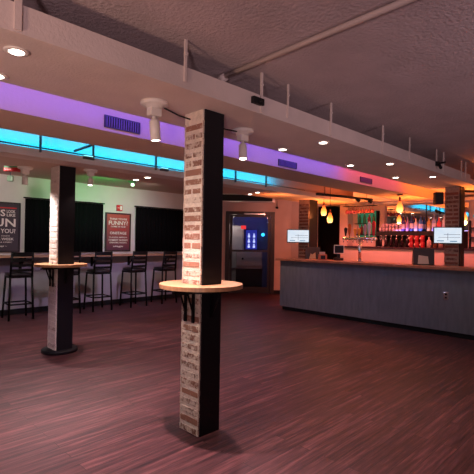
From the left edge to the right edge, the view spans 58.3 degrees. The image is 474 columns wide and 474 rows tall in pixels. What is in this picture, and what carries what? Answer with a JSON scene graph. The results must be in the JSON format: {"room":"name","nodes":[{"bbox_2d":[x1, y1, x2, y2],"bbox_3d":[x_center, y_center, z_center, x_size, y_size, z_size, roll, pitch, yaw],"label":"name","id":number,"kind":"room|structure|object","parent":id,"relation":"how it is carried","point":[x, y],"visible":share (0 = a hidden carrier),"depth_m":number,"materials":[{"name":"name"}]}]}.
{"room":"entertainment venue","nodes":[
{"label":"entertainment venue","id":0,"kind":"room"},
{"bbox_2d":[41,166,77,354],"bbox_3d":[-2.222,0.279,5.375,0.430,2.318,0.430,0,-1,45],"label":"brick column","id":1,"kind":"structure","parent":0,"point":[62,197],"depth_m":5.28,"materials":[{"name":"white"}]},
{"bbox_2d":[34,263,87,286],"bbox_3d":[-2.225,0.478,5.373,0.630,0.280,0.630,0,-1,45],"label":"round table","id":2,"kind":"object","parent":1,"relation":"attached to","point":[45,266],"visible":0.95,"depth_m":5.23,"materials":[{"name":"brown wood"}]},
{"bbox_2d":[0,174,183,309],"bbox_3d":[-4.661,0.039,7.396,0.150,2.750,11.870,0,-1,45],"label":"wall","id":3,"kind":"structure","parent":0,"point":[40,278],"depth_m":9.01,"materials":[{"name":"grey paint"}]},
{"bbox_2d":[0,202,20,251],"bbox_3d":[-4.288,-0.182,7.636,0.032,0.910,0.730,0,-1,45],"label":"framed poster","id":4,"kind":"object","parent":3,"relation":"attached to","point":[10,212],"visible":1,"depth_m":7.77,"materials":[{"name":"grey paper"}]},
{"bbox_2d":[23,197,104,252],"bbox_3d":[-3.413,-0.214,8.480,0.074,1.037,1.620,0,-1,45],"label":"curtain","id":5,"kind":"object","parent":3,"relation":"attached to","point":[88,233],"visible":0.62,"depth_m":8.60,"materials":[{"name":"black fabric"}]},
{"bbox_2d":[0,294,179,315],"bbox_3d":[-4.623,1.365,7.325,0.020,0.100,11.870,0,-1,45],"label":"baseboard","id":6,"kind":"structure","parent":3,"relation":"attached to","point":[156,297],"depth_m":8.97,"materials":[{"name":"black paint"}]},
{"bbox_2d":[0,253,182,268],"bbox_3d":[-4.261,0.452,7.466,0.319,0.260,10.550,0,-1,45],"label":"wall ledge","id":7,"kind":"object","parent":3,"relation":"attached to","point":[129,255],"visible":0.56,"depth_m":8.81,"materials":[{"name":"brown wood"}]},
{"bbox_2d":[0,253,182,257],"bbox_3d":[-4.259,0.344,7.467,0.319,0.045,10.550,0,-1,45],"label":"shelf","id":8,"kind":"object","parent":7,"relation":"attached to","point":[129,255],"depth_m":8.61,"materials":[{"name":"brown wood"}]},
{"bbox_2d":[105,212,130,250],"bbox_3d":[-2.606,-0.106,9.318,0.032,0.840,0.610,0,-1,45],"label":"framed poster","id":9,"kind":"object","parent":3,"relation":"attached to","point":[117,225],"visible":1,"depth_m":9.30,"materials":[{"name":"red paper"}]},
{"bbox_2d":[116,205,122,210],"bbox_3d":[-2.576,-0.635,9.330,0.054,0.130,0.130,0,-1,45],"label":"fire alarm","id":10,"kind":"object","parent":3,"relation":"attached to","point":[118,207],"visible":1,"depth_m":9.31,"materials":[{"name":"red plastic"}]},
{"bbox_2d":[134,206,182,251],"bbox_3d":[-1.716,-0.173,10.178,0.074,1.037,1.700,0,-1,45],"label":"curtain","id":11,"kind":"object","parent":3,"relation":"attached to","point":[160,229],"visible":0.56,"depth_m":10.03,"materials":[{"name":"black fabric"}]},
{"bbox_2d":[0,143,364,206],"bbox_3d":[-3.235,-1.099,7.221,4.400,0.430,13.600,0,-1,45],"label":"ceiling","id":12,"kind":"structure","parent":0,"point":[42,170],"depth_m":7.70,"materials":[{"name":"beige paint"}]},
{"bbox_2d":[7,172,13,181],"bbox_3d":[-3.661,-1.014,6.867,0.100,0.240,0.060,1,0,0],"label":"lamp","id":13,"kind":"object","parent":12,"relation":"attached to","point":[10,178],"visible":0.83,"depth_m":6.84,"materials":[{"name":"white plastic"}]},
{"bbox_2d":[4,166,19,171],"bbox_3d":[-3.286,-0.992,6.209,0.200,0.075,0.110,1,0,0],"label":"exit light","id":14,"kind":"object","parent":12,"relation":"attached to","point":[6,168],"visible":0.78,"depth_m":6.16,"materials":[{"name":"red plastic"}]},
{"bbox_2d":[17,166,32,184],"bbox_3d":[-2.689,-0.774,5.394,0.186,0.231,0.186,0,-1,45],"label":"spotlight fixture","id":15,"kind":"object","parent":12,"relation":"attached to","point":[25,170],"visible":1,"depth_m":5.37,"materials":[{"name":"white metal"}]},
{"bbox_2d":[83,155,93,159],"bbox_3d":[-1.748,-0.933,4.995,0.048,0.040,0.120,0,-1,45],"label":"recessed light","id":16,"kind":"object","parent":12,"relation":"in","point":[87,157],"visible":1,"depth_m":4.97,"materials":[{"name":"grey metal"}]},
{"bbox_2d":[84,169,97,185],"bbox_3d":[-1.904,-0.771,5.529,0.176,0.210,0.176,0,-1,45],"label":"spotlight fixture","id":17,"kind":"object","parent":12,"relation":"attached to","point":[90,172],"visible":0.99,"depth_m":5.50,"materials":[{"name":"white metal"}]},
{"bbox_2d":[0,141,304,190],"bbox_3d":[-2.282,-0.976,4.498,0.016,0.016,10.100,0,-1,45],"label":"rail","id":18,"kind":"object","parent":12,"relation":"attached to","point":[0,141],"visible":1,"depth_m":5.25,"materials":[{"name":"grey metal"}]},
{"bbox_2d":[0,128,352,204],"bbox_3d":[-1.312,-1.100,5.015,1.440,0.460,13.200,0,-1,45],"label":"cove","id":19,"kind":"object","parent":12,"relation":"in","point":[6,135],"visible":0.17,"depth_m":5.79,"materials":[{"name":"beige paint"}]},
{"bbox_2d":[39,135,41,152],"bbox_3d":[-2.149,-1.116,4.651,0.028,0.378,0.018,0,-1,45],"label":"strut","id":20,"kind":"object","parent":19,"relation":"attached to","point":[40,136],"visible":0.43,"depth_m":4.64,"materials":[{"name":"grey metal"}]},
{"bbox_2d":[73,144,93,151],"bbox_3d":[-1.621,-0.998,4.657,0.691,0.047,0.027,0,-1,43],"label":"conduit","id":21,"kind":"object","parent":19,"relation":"attached to","point":[89,145],"visible":0.66,"depth_m":4.73,"materials":[{"name":"grey metal"}]},
{"bbox_2d":[321,202,326,215],"bbox_3d":[1.782,-0.823,8.705,0.115,0.768,0.116,0,-1,45],"label":"pendant lamp","id":22,"kind":"object","parent":19,"relation":"hanging from","point":[323,210],"visible":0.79,"depth_m":8.67,"materials":[{"name":"orange"}]},
{"bbox_2d":[327,188,332,222],"bbox_3d":[1.886,-0.747,8.598,0.115,0.918,0.116,0,-1,45],"label":"pendant lamp","id":23,"kind":"object","parent":19,"relation":"hanging from","point":[329,218],"visible":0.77,"depth_m":8.56,"materials":[{"name":"orange"}]},
{"bbox_2d":[316,193,372,202],"bbox_3d":[1.986,-0.929,7.685,1.475,0.570,0.091,1,-1,-35],"label":"track","id":24,"kind":"object","parent":19,"relation":"hanging from","point":[357,199],"visible":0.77,"depth_m":7.73,"materials":[{"name":"black metal"}]},
{"bbox_2d":[223,193,274,202],"bbox_3d":[0.240,-0.942,10.281,1.350,0.200,0.155,1,0,0],"label":"projector screen","id":25,"kind":"object","parent":12,"relation":"attached to","point":[226,197],"visible":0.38,"depth_m":10.23,"materials":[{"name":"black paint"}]},
{"bbox_2d":[343,205,376,206],"bbox_3d":[2.717,-0.718,9.408,0.770,0.081,0.140,0,-1,45],"label":"glass rack","id":26,"kind":"object","parent":12,"relation":"hanging from","point":[362,205],"visible":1,"depth_m":9.43,"materials":[{"name":"black paint"}]},
{"bbox_2d":[180,109,223,436],"bbox_3d":[-0.270,0.258,3.233,0.231,2.388,0.202,0,-1,45],"label":"brick column","id":27,"kind":"structure","parent":0,"point":[204,133],"depth_m":3.15,"materials":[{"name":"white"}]},
{"bbox_2d":[159,280,242,322],"bbox_3d":[-0.273,0.492,3.231,0.630,0.280,0.630,0,-1,45],"label":"round table","id":28,"kind":"object","parent":27,"relation":"attached to","point":[176,286],"visible":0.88,"depth_m":3.09,"materials":[{"name":"brown wood"}]},
{"bbox_2d":[0,81,438,201],"bbox_3d":[-0.601,-1.085,4.305,0.570,0.480,13.200,0,-1,45],"label":"ceiling","id":29,"kind":"structure","parent":0,"point":[22,109],"depth_m":3.90,"materials":[{"name":"beige paint"}]},
{"bbox_2d":[104,114,139,133],"bbox_3d":[-0.952,-0.936,3.542,0.013,0.098,0.330,0,-1,45],"label":"ceiling vent","id":30,"kind":"object","parent":29,"relation":"in","point":[112,122],"visible":1,"depth_m":3.53,"materials":[{"name":"metal"}]},
{"bbox_2d":[278,159,296,168],"bbox_3d":[0.610,-0.875,5.104,0.013,0.077,0.350,0,-1,45],"label":"ceiling vent","id":31,"kind":"object","parent":29,"relation":"in","point":[284,163],"visible":1,"depth_m":5.09,"materials":[{"name":"metal"}]},
{"bbox_2d":[360,176,371,183],"bbox_3d":[1.964,-0.860,6.458,0.013,0.080,0.360,0,-1,45],"label":"ceiling vent","id":32,"kind":"object","parent":29,"relation":"in","point":[362,179],"visible":1,"depth_m":6.45,"materials":[{"name":"purple metal"}]},
{"bbox_2d":[396,194,402,211],"bbox_3d":[2.902,-0.600,7.579,0.115,0.320,0.116,0,-1,45],"label":"pendant lamp","id":33,"kind":"object","parent":29,"relation":"hanging from","point":[399,208],"visible":1,"depth_m":7.54,"materials":[{"name":"orange"}]},
{"bbox_2d":[0,292,473,473],"bbox_3d":[-0.024,1.487,3.948,13.600,0.050,13.600,0,-1,45],"label":"floor","id":34,"kind":"structure","parent":0,"point":[300,393],"depth_m":3.89,"materials":[{"name":"brown wood"}]},
{"bbox_2d":[1,252,33,321],"bbox_3d":[-3.832,0.843,7.458,0.426,1.174,0.489,1,-1,-42],"label":"bar stool","id":35,"kind":"object","parent":34,"relation":"on","point":[13,273],"visible":1,"depth_m":7.35,"materials":[{"name":"black metal"}]},
{"bbox_2d":[73,252,80,312],"bbox_3d":[-3.237,0.858,8.053,0.489,1.174,0.426,0,-1,43],"label":"bar stool","id":36,"kind":"object","parent":34,"relation":"on","point":[75,253],"visible":0.25,"depth_m":8.05,"materials":[{"name":"black metal"}]},
{"bbox_2d":[83,251,112,311],"bbox_3d":[-2.772,0.869,8.519,0.426,1.174,0.489,1,-1,-43],"label":"bar stool","id":37,"kind":"object","parent":34,"relation":"on","point":[101,270],"visible":1,"depth_m":8.42,"materials":[{"name":"black metal"}]},
{"bbox_2d":[119,251,147,307],"bbox_3d":[-2.198,0.883,9.093,0.489,1.174,0.426,1,-1,43],"label":"bar stool","id":38,"kind":"object","parent":34,"relation":"on","point":[134,268],"visible":1,"depth_m":9.00,"materials":[{"name":"black metal"}]},
{"bbox_2d":[151,251,176,303],"bbox_3d":[-1.640,0.897,9.651,0.489,1.174,0.426,0,-1,45],"label":"bar stool","id":39,"kind":"object","parent":34,"relation":"on","point":[165,267],"visible":0.97,"depth_m":9.53,"materials":[{"name":"black metal"}]},
{"bbox_2d":[229,226,243,281],"bbox_3d":[-0.050,0.593,12.535,0.480,1.840,0.582,1,0,0],"label":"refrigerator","id":40,"kind":"object","parent":34,"relation":"on","point":[237,232],"visible":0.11,"depth_m":12.30,"materials":[{"name":"grey metal"}]},
{"bbox_2d":[236,252,261,286],"bbox_3d":[0.334,0.956,12.120,0.740,1.160,0.365,1,0,0],"label":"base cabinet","id":41,"kind":"object","parent":34,"relation":"on","point":[248,264],"visible":0.68,"depth_m":11.98,"materials":[{"name":"black wood"}]},
{"bbox_2d":[275,258,473,339],"bbox_3d":[3.519,1.004,6.512,7.220,1.075,0.500,0,-1,45],"label":"bar counter","id":42,"kind":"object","parent":34,"relation":"on","point":[396,295],"depth_m":7.28,"materials":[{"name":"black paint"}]},
{"bbox_2d":[305,247,319,258],"bbox_3d":[1.568,0.329,8.797,0.289,0.246,0.213,1,0,3],"label":"register till","id":43,"kind":"object","parent":42,"relation":"on","point":[311,252],"visible":0.88,"depth_m":8.72,"materials":[{"name":"grey plastic"}]},
{"bbox_2d":[318,252,326,259],"bbox_3d":[1.670,0.370,8.290,0.150,0.160,0.104,1,0,0],"label":"napkin holder","id":44,"kind":"object","parent":42,"relation":"on","point":[321,256],"visible":0.91,"depth_m":8.24,"materials":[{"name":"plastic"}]},
{"bbox_2d":[333,245,343,260],"bbox_3d":[1.980,0.305,8.283,0.200,0.300,0.131,1,0,5],"label":"tablet till","id":45,"kind":"object","parent":42,"relation":"on","point":[338,249],"visible":0.98,"depth_m":8.22,"materials":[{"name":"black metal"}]},
{"bbox_2d":[342,221,377,261],"bbox_3d":[2.253,0.081,7.840,0.680,0.750,0.145,0,-1,45],"label":"tower","id":46,"kind":"object","parent":42,"relation":"on","point":[360,240],"visible":1,"depth_m":7.81,"materials":[{"name":"silver metal"}]},
{"bbox_2d":[347,223,350,242],"bbox_3d":[2.098,-0.075,7.981,0.066,0.361,0.119,0,-1,45],"label":"tap","id":47,"kind":"object","parent":46,"relation":"on","point":[349,225],"depth_m":7.98,"materials":[{"name":"orange plastic"}]},
{"bbox_2d":[352,228,356,242],"bbox_3d":[2.182,-0.030,7.895,0.066,0.271,0.119,0,-1,45],"label":"tap","id":48,"kind":"object","parent":46,"relation":"on","point":[355,230],"depth_m":7.89,"materials":[{"name":"orange"}]},
{"bbox_2d":[356,228,360,242],"bbox_3d":[2.239,-0.029,7.839,0.066,0.271,0.119,0,-1,45],"label":"tap","id":49,"kind":"object","parent":46,"relation":"on","point":[358,239],"depth_m":7.83,"materials":[{"name":"orange"}]},
{"bbox_2d":[362,224,366,242],"bbox_3d":[2.324,-0.064,7.754,0.066,0.341,0.119,0,-1,45],"label":"tap","id":50,"kind":"object","parent":46,"relation":"on","point":[365,226],"depth_m":7.75,"materials":[{"name":"pink"}]},
{"bbox_2d":[366,222,370,242],"bbox_3d":[2.381,-0.088,7.698,0.066,0.391,0.119,0,-1,45],"label":"tap","id":51,"kind":"object","parent":46,"relation":"on","point":[368,225],"depth_m":7.69,"materials":[{"name":"white"}]},
{"bbox_2d":[371,221,375,242],"bbox_3d":[2.445,-0.093,7.634,0.066,0.401,0.119,0,-1,45],"label":"tap","id":52,"kind":"object","parent":46,"relation":"on","point":[373,223],"depth_m":7.63,"materials":[{"name":"red"}]},
{"bbox_2d":[412,248,434,264],"bbox_3d":[3.104,0.326,7.091,0.323,0.276,0.212,1,0,15],"label":"register till","id":53,"kind":"object","parent":42,"relation":"on","point":[420,256],"visible":0.97,"depth_m":7.01,"materials":[{"name":"grey plastic"}]},
{"bbox_2d":[443,292,448,299],"bbox_3d":[3.234,0.912,6.579,0.074,0.116,0.010,0,-1,45],"label":"wall outlet","id":54,"kind":"object","parent":42,"relation":"attached to","point":[445,294],"visible":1,"depth_m":6.58,"materials":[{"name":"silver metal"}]},
{"bbox_2d":[344,246,473,266],"bbox_3d":[4.045,0.895,8.613,4.050,1.345,0.450,0,-1,45],"label":"bar cabinet","id":55,"kind":"object","parent":34,"relation":"on","point":[369,253],"visible":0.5,"depth_m":9.09,"materials":[{"name":"pink paint"}]},
{"bbox_2d":[344,246,473,250],"bbox_3d":[4.055,0.240,8.618,4.050,0.035,0.450,0,-1,45],"label":"countertop","id":56,"kind":"structure","parent":55,"relation":"on","point":[344,246],"depth_m":9.02,"materials":[{"name":"grey"}]},
{"bbox_2d":[355,211,379,234],"bbox_3d":[3.010,-0.193,9.857,0.555,0.814,0.148,0,-1,45],"label":"rack","id":57,"kind":"object","parent":56,"relation":"on","point":[377,212],"visible":0.71,"depth_m":9.67,"materials":[{"name":"black metal"}]},
{"bbox_2d":[384,235,386,246],"bbox_3d":[3.266,0.089,9.320,0.062,0.250,0.064,0,-1,45],"label":"beer bottle","id":58,"kind":"object","parent":56,"relation":"on","point":[385,240],"visible":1,"depth_m":9.30,"materials":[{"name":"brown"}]},
{"bbox_2d":[400,235,403,246],"bbox_3d":[3.520,0.091,9.065,0.062,0.250,0.064,0,-1,45],"label":"beer bottle","id":59,"kind":"object","parent":56,"relation":"on","point":[401,240],"visible":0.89,"depth_m":9.04,"materials":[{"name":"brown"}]},
{"bbox_2d":[408,241,413,246],"bbox_3d":[3.658,0.155,8.921,0.090,0.125,0.097,0,-1,45],"label":"drink can","id":60,"kind":"object","parent":56,"relation":"on","point":[411,243],"visible":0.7,"depth_m":8.89,"materials":[{"name":"red metal"}]},
{"bbox_2d":[408,235,413,240],"bbox_3d":[3.660,0.029,8.922,0.090,0.125,0.097,0,-1,45],"label":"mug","id":61,"kind":"object","parent":60,"relation":"on","point":[411,237],"visible":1,"depth_m":8.89,"materials":[{"name":"red"}]},
{"bbox_2d":[414,241,418,247],"bbox_3d":[3.740,0.156,8.840,0.090,0.125,0.097,0,-1,45],"label":"drink can","id":62,"kind":"object","parent":56,"relation":"on","point":[416,244],"visible":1,"depth_m":8.80,"materials":[{"name":"red metal"}]},
{"bbox_2d":[375,231,467,248],"bbox_3d":[3.846,0.052,8.995,1.840,0.339,0.220,0,-1,45],"label":"bar shelf","id":63,"kind":"object","parent":56,"relation":"on","point":[427,234],"visible":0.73,"depth_m":9.15,"materials":[{"name":"black paint"}]},
{"bbox_2d":[401,216,404,230],"bbox_3d":[3.611,-0.291,9.224,0.080,0.340,0.082,0,-1,45],"label":"bottle","id":64,"kind":"object","parent":63,"relation":"on","point":[403,220],"visible":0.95,"depth_m":9.20,"materials":[{"name":"clear glass"}]},
{"bbox_2d":[406,217,408,230],"bbox_3d":[3.675,-0.270,9.160,0.074,0.300,0.076,0,-1,45],"label":"bottle","id":65,"kind":"object","parent":63,"relation":"on","point":[407,221],"visible":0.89,"depth_m":9.13,"materials":[{"name":"clear glass"}]},
{"bbox_2d":[409,215,413,230],"bbox_3d":[3.739,-0.300,9.097,0.084,0.360,0.086,0,-1,45],"label":"bottle","id":66,"kind":"object","parent":63,"relation":"on","point":[411,226],"visible":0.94,"depth_m":9.06,"materials":[{"name":"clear glass"}]},
{"bbox_2d":[414,218,417,230],"bbox_3d":[3.802,-0.259,9.033,0.078,0.280,0.080,0,-1,45],"label":"bottle","id":67,"kind":"object","parent":63,"relation":"on","point":[415,222],"visible":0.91,"depth_m":9.00,"materials":[{"name":"clear glass"}]},
{"bbox_2d":[418,216,422,230],"bbox_3d":[3.873,-0.284,8.962,0.084,0.330,0.086,0,-1,45],"label":"bottle","id":68,"kind":"object","parent":63,"relation":"on","point":[420,225],"visible":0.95,"depth_m":8.93,"materials":[{"name":"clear glass"}]},
{"bbox_2d":[427,217,430,230],"bbox_3d":[3.993,-0.268,8.842,0.078,0.300,0.080,0,-1,45],"label":"bottle","id":69,"kind":"object","parent":63,"relation":"on","point":[428,221],"visible":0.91,"depth_m":8.81,"materials":[{"name":"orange glass"}]},
{"bbox_2d":[432,214,435,230],"bbox_3d":[4.064,-0.292,8.771,0.080,0.350,0.082,0,-1,45],"label":"bottle","id":70,"kind":"object","parent":63,"relation":"on","point":[433,220],"visible":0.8,"depth_m":8.75,"materials":[{"name":"clear glass"}]},
{"bbox_2d":[437,217,440,226],"bbox_3d":[4.134,-0.262,8.700,0.082,0.290,0.084,0,-1,45],"label":"bottle","id":71,"kind":"object","parent":63,"relation":"on","point":[438,221],"visible":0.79,"depth_m":8.68,"materials":[{"name":"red glass"}]},
{"bbox_2d":[442,215,444,226],"bbox_3d":[4.205,-0.281,8.630,0.080,0.330,0.082,0,-1,45],"label":"bottle","id":72,"kind":"object","parent":63,"relation":"on","point":[443,220],"visible":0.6,"depth_m":8.62,"materials":[{"name":"clear glass"}]},
{"bbox_2d":[419,242,424,247],"bbox_3d":[3.821,0.156,8.758,0.090,0.125,0.097,0,-1,45],"label":"drink can","id":73,"kind":"object","parent":56,"relation":"on","point":[422,244],"visible":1,"depth_m":8.72,"materials":[{"name":"red metal"}]},
{"bbox_2d":[419,235,424,241],"bbox_3d":[3.823,0.030,8.759,0.090,0.125,0.097,0,-1,45],"label":"drink can","id":74,"kind":"object","parent":73,"relation":"on","point":[422,237],"visible":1,"depth_m":8.72,"materials":[{"name":"red metal"}]},
{"bbox_2d":[427,237,430,247],"bbox_3d":[3.916,0.110,8.669,0.088,0.220,0.090,0,-1,45],"label":"bottle","id":75,"kind":"object","parent":56,"relation":"on","point":[428,240],"visible":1,"depth_m":8.63,"materials":[{"name":"clear glass"}]},
{"bbox_2d":[0,0,473,195],"bbox_3d":[0.071,-1.084,3.633,0.750,0.310,13.200,0,-1,45],"label":"ceiling beam","id":76,"kind":"structure","parent":0,"point":[68,60],"depth_m":2.85,"materials":[{"name":"paint"}]},
{"bbox_2d":[0,72,8,79],"bbox_3d":[-1.427,-0.957,2.525,0.128,0.010,0.128,0,-1,45],"label":"recessed light","id":77,"kind":"object","parent":76,"relation":"attached to","point":[3,76],"visible":1,"depth_m":2.53,"materials":[{"name":"white metal"}]},
{"bbox_2d":[3,45,29,56],"bbox_3d":[-1.137,-0.955,2.193,0.128,0.010,0.128,0,-1,45],"label":"recessed light","id":78,"kind":"object","parent":76,"relation":"attached to","point":[17,51],"visible":1,"depth_m":2.18,"materials":[{"name":"white metal"}]},
{"bbox_2d":[140,98,190,141],"bbox_3d":[-0.507,-0.807,3.050,0.196,0.273,0.403,0,-1,45],"label":"spotlight fixture","id":79,"kind":"object","parent":76,"relation":"attached to","point":[154,106],"depth_m":2.95,"materials":[{"name":"white metal"}]},
{"bbox_2d":[232,127,253,160],"bbox_3d":[0.048,-0.797,3.691,0.196,0.264,0.196,0,-1,45],"label":"spotlight fixture","id":80,"kind":"object","parent":76,"relation":"attached to","point":[242,133],"visible":0.98,"depth_m":3.65,"materials":[{"name":"white metal"}]},
{"bbox_2d":[251,96,263,105],"bbox_3d":[0.164,-1.011,3.153,0.060,0.050,0.115,0,-1,45],"label":"junction box","id":81,"kind":"object","parent":76,"relation":"attached to","point":[256,100],"visible":1,"depth_m":3.13,"materials":[{"name":"black paint"}]},
{"bbox_2d":[276,148,288,150],"bbox_3d":[0.475,-0.910,4.427,0.128,0.010,0.128,0,-1,45],"label":"recessed light","id":82,"kind":"object","parent":76,"relation":"attached to","point":[278,149],"visible":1,"depth_m":4.41,"materials":[{"name":"white metal"}]},
{"bbox_2d":[316,141,329,143],"bbox_3d":[0.828,-0.907,4.088,0.128,0.010,0.128,0,-1,45],"label":"recessed light","id":83,"kind":"object","parent":76,"relation":"attached to","point":[318,142],"visible":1,"depth_m":4.07,"materials":[{"name":"white metal"}]},
{"bbox_2d":[435,161,445,168],"bbox_3d":[2.722,-0.959,5.685,0.095,0.123,0.172,0,-1,45],"label":"security camera","id":84,"kind":"object","parent":76,"relation":"attached to","point":[437,163],"visible":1,"depth_m":5.66,"materials":[{"name":"black paint"}]},
{"bbox_2d":[11,0,473,179],"bbox_3d":[2.390,-1.268,1.602,6.900,0.100,13.600,0,-1,45],"label":"ceiling","id":85,"kind":"structure","parent":0,"point":[408,70],"depth_m":2.83,"materials":[{"name":"paint"}]},
{"bbox_2d":[13,0,21,31],"bbox_3d":[-1.024,-1.120,1.992,0.019,0.299,0.038,0,-1,45],"label":"strap","id":86,"kind":"object","parent":85,"relation":"hanging from","point":[17,3],"visible":1,"depth_m":1.99,"materials":[{"name":"paint"}]},
{"bbox_2d":[183,39,187,81],"bbox_3d":[-0.324,-1.118,2.692,0.019,0.269,0.022,0,-1,45],"label":"strap","id":87,"kind":"object","parent":85,"relation":"hanging from","point":[185,40],"visible":1,"depth_m":2.69,"materials":[{"name":"paint"}]},
{"bbox_2d":[260,72,263,112],"bbox_3d":[0.188,-1.090,3.205,0.019,0.299,0.024,0,-1,45],"label":"strap","id":88,"kind":"object","parent":85,"relation":"hanging from","point":[261,73],"visible":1,"depth_m":3.20,"materials":[{"name":"paint"}]},
{"bbox_2d":[287,84,289,117],"bbox_3d":[0.414,-1.100,3.431,0.019,0.269,0.014,0,-1,45],"label":"strap","id":89,"kind":"object","parent":85,"relation":"hanging from","point":[288,94],"visible":1,"depth_m":3.43,"materials":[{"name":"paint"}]},
{"bbox_2d":[217,0,416,81],"bbox_3d":[1.199,-1.205,1.839,0.062,0.058,3.923,1,-1,-43],"label":"ceiling pipe","id":90,"kind":"object","parent":85,"relation":"attached to","point":[399,3],"visible":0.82,"depth_m":2.56,"materials":[{"name":"metal"}]},
{"bbox_2d":[329,103,332,135],"bbox_3d":[0.860,-1.074,3.877,0.019,0.299,0.024,0,-1,45],"label":"strap","id":91,"kind":"object","parent":85,"relation":"hanging from","point":[331,112],"visible":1,"depth_m":3.87,"materials":[{"name":"paint"}]},
{"bbox_2d":[382,125,384,152],"bbox_3d":[1.581,-1.056,4.598,0.019,0.299,0.024,0,-1,45],"label":"strap","id":92,"kind":"object","parent":85,"relation":"hanging from","point":[383,133],"visible":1,"depth_m":4.59,"materials":[{"name":"paint"}]},
{"bbox_2d":[233,217,267,286],"bbox_3d":[0.395,0.299,12.503,2.200,2.520,1.650,1,0,0],"label":"wall","id":93,"kind":"structure","parent":0,"point":[260,224],"depth_m":13.23,"materials":[{"name":"blue paint"}]},
{"bbox_2d":[246,230,256,248],"bbox_3d":[0.394,0.072,11.586,0.300,0.520,0.065,1,0,0],"label":"poster","id":94,"kind":"object","parent":93,"relation":"attached to","point":[251,235],"visible":1,"depth_m":11.59,"materials":[{"name":"blue paper"}]},
{"bbox_2d":[221,200,291,289],"bbox_3d":[0.517,0.159,11.599,1.900,2.750,0.140,1,0,0],"label":"wall","id":95,"kind":"structure","parent":0,"point":[283,214],"depth_m":11.53,"materials":[{"name":"paint"}]},
{"bbox_2d":[225,211,274,293],"bbox_3d":[0.346,0.421,11.551,1.329,2.220,0.152,1,0,0],"label":"door","id":96,"kind":"structure","parent":95,"relation":"in","point":[269,289],"depth_m":11.51,"materials":[{"name":"grey metal"}]},
{"bbox_2d":[298,200,317,257],"bbox_3d":[1.513,0.371,9.126,0.281,2.318,0.302,0,-1,45],"label":"brick column","id":97,"kind":"structure","parent":0,"point":[308,209],"depth_m":9.03,"materials":[{"name":"black brick"}]},
{"bbox_2d":[287,229,309,242],"bbox_3d":[1.296,-0.018,9.000,0.468,0.282,0.136,1,0,8],"label":"wall screen","id":98,"kind":"object","parent":97,"relation":"attached to","point":[293,235],"visible":1,"depth_m":8.94,"materials":[{"name":"black paint"}]},
{"bbox_2d":[318,206,339,259],"bbox_3d":[2.733,0.220,11.504,2.000,2.700,1.460,0,-1,45],"label":"doorway","id":99,"kind":"structure","parent":0,"point":[328,233],"depth_m":12.43,"materials":[{"name":"black paint"}]},
{"bbox_2d":[291,193,473,257],"bbox_3d":[4.738,0.227,8.368,9.130,2.700,0.140,0,-1,45],"label":"wall","id":100,"kind":"structure","parent":0,"point":[295,205],"depth_m":10.18,"materials":[{"name":"paint"}]},
{"bbox_2d":[339,205,352,257],"bbox_3d":[2.617,0.397,10.208,0.210,2.320,0.250,0,-1,45],"label":"trim","id":101,"kind":"structure","parent":100,"relation":"attached to","point":[345,219],"depth_m":10.14,"materials":[{"name":"paint"}]},
{"bbox_2d":[357,211,375,236],"bbox_3d":[3.070,-0.293,9.927,0.540,0.610,0.028,0,-1,45],"label":"light panel","id":102,"kind":"object","parent":100,"relation":"attached to","point":[362,214],"visible":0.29,"depth_m":9.93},
{"bbox_2d":[379,205,386,245],"bbox_3d":[3.311,-0.266,9.637,0.110,0.940,0.100,0,-1,45],"label":"trim","id":103,"kind":"structure","parent":100,"relation":"attached to","point":[383,208],"depth_m":9.60,"materials":[{"name":"paint"}]},
{"bbox_2d":[347,192,473,206],"bbox_3d":[3.798,-0.907,8.600,3.800,0.380,0.900,0,-1,45],"label":"trim","id":104,"kind":"structure","parent":100,"relation":"attached to","point":[377,200],"depth_m":9.18,"materials":[{"name":"paint"}]},
{"bbox_2d":[386,202,469,230],"bbox_3d":[3.989,-0.405,9.007,1.700,0.570,0.033,0,-1,45],"label":"mirror","id":105,"kind":"object","parent":100,"relation":"attached to","point":[393,217],"visible":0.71,"depth_m":9.08,"materials":[{"name":"clear glass"}]},
{"bbox_2d":[469,220,473,248],"bbox_3d":[4.633,-0.049,8.309,0.150,0.554,0.099,0,-1,45],"label":"wall rack","id":106,"kind":"object","parent":100,"relation":"attached to","point":[470,227],"visible":1,"depth_m":8.32,"materials":[{"name":"black paint"}]},
{"bbox_2d":[444,186,464,265],"bbox_3d":[3.664,0.355,7.175,0.241,2.388,0.242,0,-1,45],"label":"brick column","id":107,"kind":"structure","parent":0,"point":[454,196],"depth_m":7.10,"materials":[{"name":"black brick"}]},
{"bbox_2d":[433,192,443,204],"bbox_3d":[3.393,-0.646,7.132,0.173,0.200,0.174,1,0,5],"label":"loudspeaker","id":108,"kind":"object","parent":107,"relation":"attached to","point":[438,197],"visible":1,"depth_m":7.05,"materials":[{"name":"black paint"}]},
{"bbox_2d":[436,193,442,202],"bbox_3d":[3.364,-0.647,7.049,0.110,0.180,0.005,1,0,5],"label":"grille","id":109,"kind":"object","parent":108,"relation":"attached to","point":[439,196],"depth_m":7.05,"materials":[{"name":"black paint"}]},
{"bbox_2d":[433,227,462,243],"bbox_3d":[3.499,-0.024,7.080,0.438,0.282,0.146,1,0,17],"label":"wall screen","id":110,"kind":"object","parent":107,"relation":"attached to","point":[441,235],"visible":1,"depth_m":7.01,"materials":[{"name":"black paint"}]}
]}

